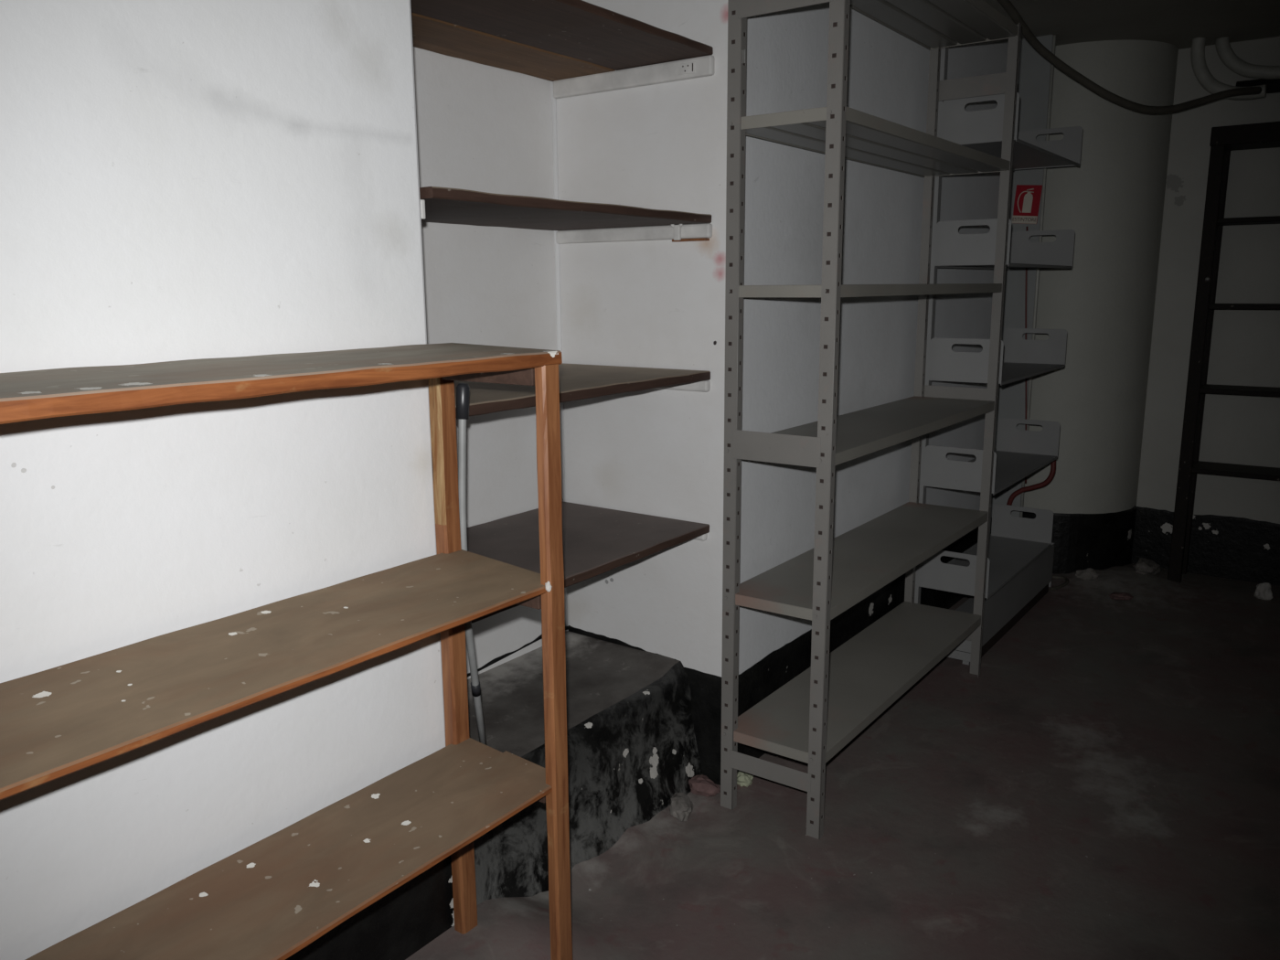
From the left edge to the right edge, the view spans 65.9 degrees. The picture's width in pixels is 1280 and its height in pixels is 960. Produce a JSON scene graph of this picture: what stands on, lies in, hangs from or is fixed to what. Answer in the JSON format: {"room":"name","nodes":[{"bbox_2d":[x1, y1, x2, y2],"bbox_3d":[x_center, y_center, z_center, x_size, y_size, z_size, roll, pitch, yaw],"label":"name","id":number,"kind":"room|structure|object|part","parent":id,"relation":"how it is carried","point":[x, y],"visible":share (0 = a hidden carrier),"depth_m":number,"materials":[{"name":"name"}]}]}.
{"room":"basement storage room","nodes":[
{"label":"basement storage room","id":0,"kind":"room"},
{"bbox_2d":[0,0,445,959],"bbox_3d":[-1.766,0.078,0.910,0.905,2.720,3.356,8,14,35],"label":"wall","id":1,"kind":"structure","parent":0,"point":[180,179],"depth_m":1.58,"materials":[{"name":"white paint"}]},
{"bbox_2d":[285,854,454,959],"bbox_3d":[-1.361,1.197,0.898,0.006,0.363,3.252,8,14,35],"label":"baseboard","id":2,"kind":"structure","parent":1,"relation":"attached to","point":[396,926],"depth_m":2.05,"materials":[{"name":"black paint"}]},
{"bbox_2d":[420,199,425,219],"bbox_3d":[-0.634,-0.553,2.066,0.528,0.036,0.010,8,14,35],"label":"batten","id":3,"kind":"object","parent":1,"relation":"attached to","point":[422,201],"visible":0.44,"depth_m":1.91,"materials":[{"name":"white wood"}]},
{"bbox_2d":[413,46,556,679],"bbox_3d":[-0.703,-0.305,2.817,0.355,2.720,1.044,8,14,35],"label":"wall","id":4,"kind":"structure","parent":0,"point":[482,128],"depth_m":2.86,"materials":[{"name":"white paint"}]},
{"bbox_2d":[466,626,570,677],"bbox_3d":[-0.531,0.592,2.896,0.028,0.072,0.995,8,14,35],"label":"trim","id":5,"kind":"structure","parent":4,"relation":"attached to","point":[539,637],"depth_m":3.06,"materials":[{"name":"black paint"}]},
{"bbox_2d":[410,0,713,81],"bbox_3d":[-0.332,-1.091,2.386,0.564,0.024,1.020,8,14,35],"label":"niche shelf","id":6,"kind":"object","parent":4,"relation":"attached to","point":[551,40],"visible":0.87,"depth_m":2.44,"materials":[{"name":"brown wood"}]},
{"bbox_2d":[419,186,711,230],"bbox_3d":[-0.329,-0.666,2.469,0.564,0.024,1.020,8,14,35],"label":"niche shelf","id":7,"kind":"object","parent":4,"relation":"attached to","point":[442,205],"visible":0.8,"depth_m":2.37,"materials":[{"name":"brown wood"}]},
{"bbox_2d":[454,362,710,417],"bbox_3d":[-0.326,-0.244,2.552,0.564,0.028,1.020,8,14,35],"label":"niche shelf","id":8,"kind":"object","parent":4,"relation":"attached to","point":[576,381],"visible":0.48,"depth_m":2.47,"materials":[{"name":"brown wood"}]},
{"bbox_2d":[466,501,709,623],"bbox_3d":[-0.323,0.194,2.639,0.564,0.027,1.020,8,14,35],"label":"niche shelf","id":9,"kind":"object","parent":4,"relation":"attached to","point":[596,540],"visible":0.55,"depth_m":2.74,"materials":[{"name":"brown wood"}]},
{"bbox_2d":[556,0,728,676],"bbox_3d":[-0.131,-0.361,3.079,0.970,2.720,0.060,8,14,35],"label":"wall","id":10,"kind":"structure","parent":0,"point":[659,304],"depth_m":2.92,"materials":[{"name":"white paint"}]},
{"bbox_2d":[551,81,567,630],"bbox_3d":[-0.255,-0.595,3.082,0.019,2.260,0.019,8,14,35],"label":"trim","id":11,"kind":"structure","parent":10,"relation":"attached to","point":[553,100],"depth_m":3.08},
{"bbox_2d":[568,625,676,660],"bbox_3d":[-0.063,0.529,3.168,0.430,0.046,0.004,8,14,35],"label":"trim","id":12,"kind":"structure","parent":10,"relation":"attached to","point":[572,629],"depth_m":3.21,"materials":[{"name":"black paint"}]},
{"bbox_2d":[553,54,714,98],"bbox_3d":[-0.030,-1.138,2.796,0.558,0.051,0.022,8,14,35],"label":"batten","id":13,"kind":"object","parent":10,"relation":"attached to","point":[664,72],"visible":1,"depth_m":2.78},
{"bbox_2d":[678,61,695,74],"bbox_3d":[0.127,-1.112,2.667,0.056,0.028,0.003,8,14,35],"label":"plate","id":14,"kind":"object","parent":13,"relation":"attached to","point":[690,67],"visible":1,"depth_m":2.67,"materials":[{"name":"white metal"}]},
{"bbox_2d":[555,223,712,244],"bbox_3d":[-0.029,-0.717,2.880,0.555,0.039,0.022,8,14,35],"label":"batten","id":15,"kind":"object","parent":10,"relation":"attached to","point":[705,229],"visible":1,"depth_m":2.86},
{"bbox_2d":[670,224,682,240],"bbox_3d":[0.104,-0.695,2.762,0.040,0.047,0.014,8,14,35],"label":"clamp","id":16,"kind":"object","parent":15,"relation":"attached to","point":[677,228],"visible":0.92,"depth_m":2.76,"materials":[{"name":"white metal"}]},
{"bbox_2d":[672,237,709,242],"bbox_3d":[0.141,-0.671,2.762,0.110,0.006,0.025,8,14,35],"label":"wood splinter","id":17,"kind":"object","parent":15,"relation":"attached to","point":[700,239],"visible":0.91,"depth_m":2.75,"materials":[{"name":"brown wood"}]},
{"bbox_2d":[656,380,710,392],"bbox_3d":[-0.027,-0.296,2.964,0.551,0.033,0.022,8,14,35],"label":"batten","id":18,"kind":"object","parent":10,"relation":"attached to","point":[704,385],"visible":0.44,"depth_m":2.82,"materials":[{"name":"white wood"}]},
{"bbox_2d":[693,533,707,540],"bbox_3d":[-0.027,0.137,3.051,0.545,0.025,0.022,8,14,35],"label":"batten","id":19,"kind":"object","parent":10,"relation":"attached to","point":[704,537],"visible":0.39,"depth_m":2.89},
{"bbox_2d":[683,667,721,785],"bbox_3d":[0.179,0.762,3.036,0.165,0.370,0.006,8,14,35],"label":"baseboard","id":20,"kind":"structure","parent":10,"relation":"attached to","point":[705,688],"depth_m":3.01,"materials":[{"name":"black paint"}]},
{"bbox_2d":[405,562,1279,959],"bbox_3d":[1.260,1.109,1.812,4.400,0.112,7.800,8,14,35],"label":"floor","id":21,"kind":"structure","parent":0,"point":[1105,785],"depth_m":2.75,"materials":[{"name":"grey concrete"}]},
{"bbox_2d":[0,342,572,959],"bbox_3d":[-0.787,0.553,1.296,0.315,1.362,1.803,8,14,35],"label":"shelf rack","id":22,"kind":"object","parent":21,"relation":"on","point":[275,896],"visible":1,"depth_m":1.60,"materials":[{"name":"brown wood"}]},
{"bbox_3d":[-0.788,0.316,1.245,0.283,0.036,1.796,8,14,35],"label":"shelf","id":23,"kind":"part","parent":22,"relation":"part of","materials":[{"name":"brown wood"}]},
{"bbox_3d":[-0.787,-0.097,1.164,0.290,0.035,1.803,8,14,35],"label":"shelf","id":24,"kind":"part","parent":22,"relation":"part of","materials":[{"name":"brown wood"}]},
{"bbox_3d":[-0.786,0.720,1.324,0.284,0.026,1.796,8,14,35],"label":"shelf","id":25,"kind":"part","parent":22,"relation":"part of","materials":[{"name":"brown wood"}]},
{"bbox_3d":[-0.390,0.374,2.067,0.035,1.260,0.047,8,14,35],"label":"leg","id":26,"kind":"part","parent":22,"relation":"part of","materials":[{"name":"brown wood"}]},
{"bbox_3d":[-0.164,0.443,1.915,0.028,1.328,0.047,8,14,35],"label":"leg","id":27,"kind":"part","parent":22,"relation":"part of","materials":[{"name":"brown wood"}]},
{"bbox_2d":[467,630,702,905],"bbox_3d":[-0.316,0.820,2.760,0.581,0.416,1.044,8,14,35],"label":"concrete block","id":28,"kind":"object","parent":21,"relation":"on","point":[631,738],"depth_m":2.76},
{"bbox_2d":[456,383,486,745],"bbox_3d":[-0.366,0.255,2.199,0.034,0.963,0.258,-1,11,-3],"label":"pole","id":29,"kind":"object","parent":28,"relation":"on","point":[463,389],"visible":0.64,"depth_m":2.03,"materials":[{"name":"grey metal"}]},
{"bbox_2d":[669,792,693,821],"bbox_3d":[0.121,0.940,2.869,0.073,0.042,0.143,-1,11,-5],"label":"chunk","id":30,"kind":"object","parent":21,"relation":"on","point":[681,805],"visible":1,"depth_m":2.84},
{"bbox_2d":[688,774,720,796],"bbox_3d":[0.184,0.918,2.981,0.120,0.047,0.061,5,13,27],"label":"chunk","id":31,"kind":"object","parent":21,"relation":"on","point":[701,784],"visible":0.97,"depth_m":2.96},
{"bbox_2d":[736,769,753,787],"bbox_3d":[0.315,0.911,3.024,0.062,0.044,0.055,3,12,19],"label":"chunk","id":32,"kind":"object","parent":21,"relation":"on","point":[743,779],"visible":0.79,"depth_m":3.01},
{"bbox_2d":[720,0,1021,839],"bbox_3d":[0.773,-0.304,3.145,0.318,2.372,1.433,8,14,35],"label":"shelving unit","id":33,"kind":"object","parent":21,"relation":"on","point":[816,713],"visible":1,"depth_m":2.88,"materials":[{"name":"grey metal"}]},
{"bbox_3d":[0.252,-0.207,2.669,0.041,2.372,0.026,8,14,35],"label":"post","id":34,"kind":"part","parent":33,"relation":"part of","materials":[{"name":"grey metal"}]},
{"bbox_3d":[0.477,-0.177,2.510,0.041,2.372,0.026,8,14,35],"label":"post","id":35,"kind":"part","parent":33,"relation":"part of","materials":[{"name":"grey metal"}]},
{"bbox_3d":[0.779,0.634,3.330,0.312,0.031,1.417,8,14,35],"label":"shelf","id":36,"kind":"part","parent":33,"relation":"part of","materials":[{"name":"grey metal"}]},
{"bbox_3d":[0.776,0.232,3.251,0.312,0.031,1.417,8,14,35],"label":"shelf","id":37,"kind":"part","parent":33,"relation":"part of","materials":[{"name":"grey metal"}]},
{"bbox_3d":[0.770,-0.596,3.088,0.312,0.031,1.417,8,14,35],"label":"shelf","id":38,"kind":"part","parent":33,"relation":"part of","materials":[{"name":"grey metal"}]},
{"bbox_3d":[0.767,-1.008,3.006,0.312,0.031,1.417,8,14,35],"label":"shelf","id":39,"kind":"part","parent":33,"relation":"part of","materials":[{"name":"grey metal"}]},
{"bbox_3d":[0.773,-0.178,3.170,0.312,0.031,1.417,8,14,35],"label":"shelf","id":40,"kind":"part","parent":33,"relation":"part of","materials":[{"name":"grey metal"}]},
{"bbox_3d":[1.069,-0.431,3.780,0.041,2.372,0.026,8,14,35],"label":"post","id":41,"kind":"part","parent":33,"relation":"part of","materials":[{"name":"grey metal"}]},
{"bbox_3d":[0.764,-1.443,2.921,0.312,0.031,1.417,8,14,35],"label":"shelf","id":42,"kind":"part","parent":33,"relation":"part of","materials":[{"name":"grey metal"}]},
{"bbox_3d":[1.294,-0.402,3.621,0.041,2.372,0.026,8,14,35],"label":"post","id":43,"kind":"part","parent":33,"relation":"part of","materials":[{"name":"grey metal"}]},
{"bbox_2d":[914,47,1082,664],"bbox_3d":[1.573,-0.519,4.237,0.311,2.360,1.215,8,14,35],"label":"rack","id":44,"kind":"object","parent":21,"relation":"on","point":[1020,553],"visible":0.83,"depth_m":4.07,"materials":[{"name":"grey metal"}]},
{"bbox_2d":[917,503,1053,599],"bbox_3d":[1.522,0.289,4.288,0.277,0.170,0.977,8,14,35],"label":"tray","id":45,"kind":"object","parent":44,"relation":"on","point":[1014,542],"depth_m":4.36,"materials":[{"name":"grey metal"}]},
{"bbox_2d":[923,417,1060,494],"bbox_3d":[1.519,-0.118,4.208,0.277,0.170,0.977,8,14,35],"label":"tray","id":46,"kind":"object","parent":44,"relation":"on","point":[1018,453],"depth_m":4.19,"materials":[{"name":"grey metal"}]},
{"bbox_2d":[928,328,1066,385],"bbox_3d":[1.517,-0.528,4.127,0.277,0.170,0.977,8,14,35],"label":"tray","id":47,"kind":"object","parent":44,"relation":"on","point":[1020,358],"depth_m":3.91,"materials":[{"name":"grey metal"}]},
{"bbox_2d":[934,218,1075,269],"bbox_3d":[1.514,-0.954,4.043,0.277,0.170,0.977,8,14,35],"label":"tray","id":48,"kind":"object","parent":44,"relation":"on","point":[953,249],"depth_m":3.73,"materials":[{"name":"grey metal"}]},
{"bbox_2d":[939,92,1082,170],"bbox_3d":[1.511,-1.379,3.960,0.277,0.170,0.977,8,14,35],"label":"tray","id":49,"kind":"object","parent":44,"relation":"on","point":[982,131],"depth_m":3.65,"materials":[{"name":"grey metal"}]},
{"bbox_2d":[1006,459,1055,505],"bbox_3d":[1.936,0.136,4.923,0.236,0.746,0.036,8,14,35],"label":"hose","id":50,"kind":"object","parent":44,"relation":"on","point":[1051,474],"visible":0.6,"depth_m":4.87,"materials":[{"name":"rubber"}]},
{"bbox_2d":[1049,575,1068,590],"bbox_3d":[2.112,0.521,4.984,0.130,0.018,0.234,1,11,9],"label":"wire loop","id":51,"kind":"object","parent":21,"relation":"on","point":[1066,582],"visible":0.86,"depth_m":4.96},
{"bbox_2d":[1075,567,1099,580],"bbox_3d":[2.265,0.472,4.996,0.113,0.058,0.070,2,11,11],"label":"chunk","id":52,"kind":"object","parent":21,"relation":"on","point":[1089,573],"visible":1,"depth_m":4.98,"materials":[{"name":"grey stone"}]},
{"bbox_2d":[1109,591,1133,600],"bbox_3d":[2.303,0.552,4.733,0.108,0.031,0.105,-3,11,-13],"label":"chunk","id":53,"kind":"object","parent":21,"relation":"on","point":[1124,596],"visible":1,"depth_m":4.71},
{"bbox_2d":[1132,557,1161,575],"bbox_3d":[2.609,0.442,5.090,0.130,0.066,0.164,10,15,43],"label":"chunk","id":54,"kind":"object","parent":21,"relation":"on","point":[1144,566],"visible":1,"depth_m":5.04,"materials":[{"name":"grey stone"}]},
{"bbox_2d":[1167,121,1279,582],"bbox_3d":[3.309,-0.503,4.495,1.412,2.205,0.269,8,14,35],"label":"ladder","id":55,"kind":"object","parent":21,"relation":"on","point":[1224,140],"visible":0.96,"depth_m":4.76,"materials":[{"name":"metal"}]},
{"bbox_3d":[2.706,-0.552,4.806,0.058,2.190,0.045,8,14,35],"label":"post","id":56,"kind":"part","parent":55,"relation":"part of","materials":[{"name":"black metal"}]},
{"bbox_3d":[2.829,-0.586,4.973,0.058,2.190,0.045,8,14,35],"label":"post","id":57,"kind":"part","parent":55,"relation":"part of","materials":[{"name":"black metal"}]},
{"bbox_2d":[1191,460,1279,480],"bbox_3d":[3.319,0.003,4.601,1.383,0.024,0.247,8,14,35],"label":"shelf","id":58,"kind":"object","parent":55,"relation":"attached to","point":[1255,472],"depth_m":4.83,"materials":[{"name":"black metal"}]},
{"bbox_2d":[1199,384,1279,396],"bbox_3d":[3.317,-0.384,4.525,1.383,0.024,0.247,8,14,35],"label":"shelf","id":59,"kind":"object","parent":55,"relation":"attached to","point":[1210,389],"depth_m":4.75,"materials":[{"name":"black metal"}]},
{"bbox_2d":[1208,303,1279,309],"bbox_3d":[3.314,-0.778,4.448,1.383,0.024,0.247,8,14,35],"label":"shelf","id":60,"kind":"object","parent":55,"relation":"attached to","point":[1211,306],"depth_m":4.65,"materials":[{"name":"black metal"}]},
{"bbox_2d":[1209,121,1279,150],"bbox_3d":[3.303,-1.544,4.295,1.409,0.085,0.261,8,14,35],"label":"shelf","id":61,"kind":"object","parent":55,"relation":"attached to","point":[1260,135],"depth_m":4.53,"materials":[{"name":"black metal"}]},
{"bbox_2d":[1216,215,1279,225],"bbox_3d":[3.311,-1.169,4.371,1.383,0.024,0.247,8,14,35],"label":"shelf","id":62,"kind":"object","parent":55,"relation":"attached to","point":[1274,219],"depth_m":4.60,"materials":[{"name":"black metal"}]},
{"bbox_2d":[1253,582,1273,599],"bbox_3d":[3.008,0.531,4.760,0.075,0.082,0.086,-5,12,-21],"label":"chunk","id":63,"kind":"object","parent":21,"relation":"on","point":[1263,591],"visible":1,"depth_m":4.74,"materials":[{"name":"grey stone"}]},
{"bbox_2d":[738,1,1021,674],"bbox_3d":[0.921,-0.650,4.511,0.970,2.720,3.540,8,14,35],"label":"wall","id":64,"kind":"structure","parent":0,"point":[787,50],"depth_m":3.29,"materials":[{"name":"white paint"}]},
{"bbox_2d":[736,516,991,773],"bbox_3d":[1.032,0.565,4.046,0.006,0.354,2.640,8,14,35],"label":"baseboard","id":65,"kind":"structure","parent":64,"relation":"attached to","point":[783,665],"depth_m":3.57,"materials":[{"name":"black paint"}]},
{"bbox_2d":[991,34,1052,517],"bbox_3d":[1.945,-0.751,4.989,0.160,2.720,0.350,8,14,35],"label":"wall","id":66,"kind":"structure","parent":0,"point":[1034,69],"depth_m":4.75,"materials":[{"name":"white paint"}]},
{"bbox_2d":[1011,184,1042,223],"bbox_3d":[1.847,-1.317,4.718,0.136,0.187,0.007,9,15,41],"label":"fire extinguisher sign","id":67,"kind":"object","parent":66,"relation":"attached to","point":[1028,197],"visible":1,"depth_m":4.72,"materials":[{"name":"red plastic"}]},
{"bbox_2d":[1024,226,1027,483],"bbox_3d":[1.890,-0.599,4.829,0.085,1.246,0.012,8,14,35],"label":"string","id":68,"kind":"object","parent":67,"relation":"hanging from","point":[1026,227],"visible":0.43,"depth_m":4.80,"materials":[{"name":"grey rubber"}]},
{"bbox_2d":[1019,34,1055,517],"bbox_3d":[1.913,-0.927,4.759,0.015,2.275,0.014,8,14,35],"label":"conduit pipe","id":69,"kind":"object","parent":66,"relation":"attached to","point":[1054,36],"visible":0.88,"depth_m":4.70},
{"bbox_2d":[1023,39,1178,513],"bbox_3d":[2.298,-0.817,5.313,0.820,2.720,0.820,8,14,35],"label":"column","id":70,"kind":"structure","parent":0,"point":[1113,202],"depth_m":4.89,"materials":[{"name":"white paint"}]},
{"bbox_2d":[1022,505,1136,574],"bbox_3d":[2.275,0.325,5.223,0.720,0.354,0.211,1,11,6],"label":"baseboard","id":71,"kind":"structure","parent":70,"relation":"attached to","point":[1082,541],"depth_m":5.13,"materials":[{"name":"black paint"}]},
{"bbox_2d":[983,0,1279,49],"bbox_3d":[1.143,-1.472,1.251,4.900,0.150,8.200,8,14,35],"label":"ceiling","id":72,"kind":"structure","parent":0,"point":[1176,23],"depth_m":4.29,"materials":[{"name":"grey paint"}]},
{"bbox_2d":[997,0,1261,114],"bbox_3d":[2.060,-1.794,4.238,1.579,0.406,0.190,-5,12,-23],"label":"cable","id":73,"kind":"object","parent":72,"relation":"hanging from","point":[1007,5],"visible":1,"depth_m":4.27,"materials":[{"name":"black rubber"}]},
{"bbox_2d":[1190,36,1266,99],"bbox_3d":[2.731,-1.912,4.585,0.324,0.298,0.058,8,14,35],"label":"pipe","id":74,"kind":"object","parent":72,"relation":"attached to","point":[1204,77],"visible":0.82,"depth_m":4.62,"materials":[{"name":"grey plastic"}]},
{"bbox_2d":[1215,36,1279,79],"bbox_3d":[3.159,-1.915,4.358,1.097,0.213,0.058,8,14,35],"label":"pipe","id":75,"kind":"object","parent":72,"relation":"attached to","point":[1224,50],"visible":1,"depth_m":4.60,"materials":[{"name":"grey plastic"}]},
{"bbox_2d":[1136,36,1279,523],"bbox_3d":[3.868,-0.650,4.407,3.930,2.720,0.260,8,14,35],"label":"wall","id":76,"kind":"structure","parent":0,"point":[1245,344],"depth_m":4.92,"materials":[{"name":"white paint"}]},
{"bbox_2d":[1131,506,1279,586],"bbox_3d":[3.931,0.473,4.419,3.160,0.352,0.007,8,14,35],"label":"baseboard","id":77,"kind":"structure","parent":76,"relation":"attached to","point":[1241,549],"depth_m":5.09,"materials":[{"name":"black paint"}]},
{"bbox_2d":[1236,78,1279,93],"bbox_3d":[3.326,-1.794,4.360,1.201,0.078,0.068,8,14,35],"label":"pipe","id":78,"kind":"object","parent":76,"relation":"attached to","point":[1273,86],"visible":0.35,"depth_m":4.61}
]}

